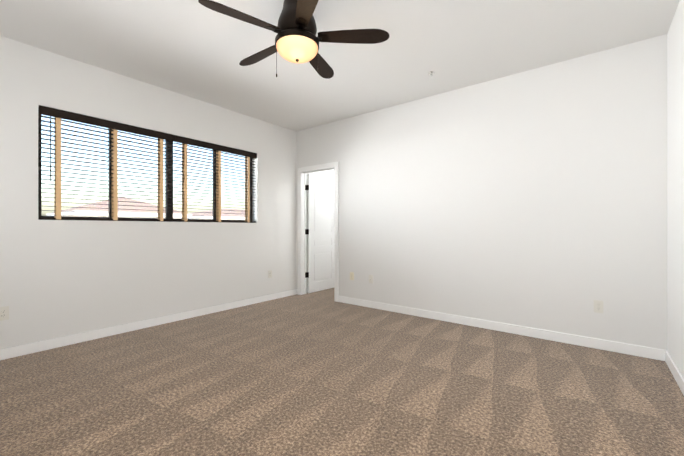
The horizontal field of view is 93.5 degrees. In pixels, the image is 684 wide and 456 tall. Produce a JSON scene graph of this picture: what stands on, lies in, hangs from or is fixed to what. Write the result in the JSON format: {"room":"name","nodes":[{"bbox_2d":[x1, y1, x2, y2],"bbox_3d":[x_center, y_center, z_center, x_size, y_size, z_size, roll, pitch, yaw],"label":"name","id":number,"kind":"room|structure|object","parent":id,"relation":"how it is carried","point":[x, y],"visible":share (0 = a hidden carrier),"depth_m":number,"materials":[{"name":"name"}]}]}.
{"room":"empty bedroom","nodes":[
{"label":"empty bedroom","id":0,"kind":"room"},
{"bbox_2d":[0,36,295,348],"bbox_3d":[-1.652,-0.255,4.415,0.210,2.740,6.160,0,0,38],"label":"wall","id":1,"kind":"structure","parent":0,"point":[58,278],"depth_m":3.39,"materials":[{"name":"white paint"}]},
{"bbox_2d":[0,306,8,320],"bbox_3d":[-2.872,0.725,2.728,0.008,0.115,0.070,0,0,38],"label":"electrical outlet","id":2,"kind":"object","parent":1,"relation":"attached to","point":[4,313],"visible":1,"depth_m":2.73,"materials":[{"name":"white plastic"}]},
{"bbox_2d":[38,105,256,222],"bbox_3d":[-2.067,-0.595,3.901,0.170,1.040,2.400,0,0,38],"label":"window blinds","id":3,"kind":"structure","parent":1,"relation":"in","point":[58,115],"depth_m":3.58,"materials":[{"name":"brown metal"}]},
{"bbox_2d":[0,289,297,359],"bbox_3d":[-2.071,1.068,3.734,0.030,0.095,4.277,0,0,38],"label":"baseboard","id":4,"kind":"structure","parent":1,"relation":"attached to","point":[19,350],"depth_m":3.43,"materials":[{"name":"white wood"}]},
{"bbox_2d":[268,270,271,277],"bbox_3d":[-1.111,0.715,4.978,0.008,0.115,0.070,0,0,38],"label":"electrical outlet","id":5,"kind":"object","parent":1,"relation":"attached to","point":[270,274],"visible":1,"depth_m":4.98,"materials":[{"name":"white plastic"}]},
{"bbox_2d":[0,0,679,131],"bbox_3d":[0.127,-1.685,3.021,4.730,0.120,6.160,0,0,38],"label":"ceiling","id":6,"kind":"structure","parent":0,"point":[195,49],"depth_m":2.82,"materials":[{"name":"white paint"}]},
{"bbox_2d":[198,0,389,78],"bbox_3d":[-0.370,-1.358,2.360,1.216,0.534,1.268,0,0,38],"label":"ceiling fan","id":7,"kind":"object","parent":6,"relation":"hanging from","point":[297,40],"visible":1,"depth_m":2.25,"materials":[{"name":"brown metal"}]},
{"bbox_2d":[0,288,683,455],"bbox_3d":[0.127,1.175,3.022,4.730,0.120,6.160,0,0,38],"label":"floor","id":8,"kind":"structure","parent":0,"point":[321,373],"depth_m":2.18,"materials":[{"name":"carpet"}]},
{"bbox_2d":[296,35,663,348],"bbox_3d":[1.076,-0.255,4.063,4.520,2.740,0.150,0,0,38],"label":"wall","id":9,"kind":"structure","parent":0,"point":[550,198],"depth_m":3.37,"materials":[{"name":"white paint"}]},
{"bbox_2d":[298,162,338,301],"bbox_3d":[-0.356,0.056,5.178,0.870,2.118,0.152,0,0,38],"label":"door frame","id":10,"kind":"structure","parent":9,"relation":"attached to","point":[302,227],"depth_m":5.34,"materials":[{"name":"white wood"}]},
{"bbox_2d":[305,174,333,292],"bbox_3d":[-0.373,0.092,5.712,0.043,2.022,0.768,0,0,38],"label":"door leaf","id":11,"kind":"structure","parent":9,"relation":"in","point":[319,231],"depth_m":5.68,"materials":[{"name":"white painted wood"}]},
{"bbox_2d":[350,272,353,279],"bbox_3d":[0.144,0.705,4.705,0.070,0.115,0.008,0,0,38],"label":"electrical outlet","id":12,"kind":"object","parent":9,"relation":"attached to","point":[351,275],"visible":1,"depth_m":4.70,"materials":[{"name":"beige plastic"}]},
{"bbox_2d":[369,275,372,282],"bbox_3d":[0.401,0.715,4.499,0.070,0.115,0.016,0,0,38],"label":"outlet","id":13,"kind":"object","parent":9,"relation":"attached to","point":[370,278],"visible":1,"depth_m":4.49,"materials":[{"name":"white plastic"}]},
{"bbox_2d":[338,296,659,359],"bbox_3d":[1.326,1.068,3.779,3.495,0.095,0.017,0,0,38],"label":"baseboard","id":14,"kind":"structure","parent":9,"relation":"attached to","point":[578,340],"depth_m":3.35,"materials":[{"name":"white wood"}]},
{"bbox_2d":[594,300,602,312],"bbox_3d":[2.364,0.725,2.967,0.070,0.115,0.008,0,0,38],"label":"electrical outlet","id":15,"kind":"object","parent":9,"relation":"attached to","point":[598,306],"visible":1,"depth_m":2.97,"materials":[{"name":"white plastic"}]},
{"bbox_2d":[664,0,683,377],"bbox_3d":[1.449,-0.254,0.970,0.120,2.740,4.260,0,0,38],"label":"wall","id":16,"kind":"structure","parent":0,"point":[674,39],"depth_m":2.45,"materials":[{"name":"white paint"}]},
{"bbox_2d":[660,349,683,394],"bbox_3d":[1.399,1.068,1.017,0.017,0.095,4.277,0,0,38],"label":"baseboard","id":17,"kind":"structure","parent":16,"relation":"attached to","point":[665,356],"depth_m":2.42,"materials":[{"name":"white wood"}]},
{"bbox_3d":[-28.944,4.208,34.726,79.500,0.200,140.000,0,0,38],"label":"ground","id":18,"kind":"structure","parent":0,"visible":0},
{"bbox_2d":[46,197,244,219],"bbox_3d":[-13.623,1.009,33.207,24.500,6.200,46.500,0,0,38],"label":"roofs","id":19,"kind":"structure","parent":18,"relation":"on","point":[88,212],"depth_m":19.27,"materials":[{"name":"tile"}]}
]}

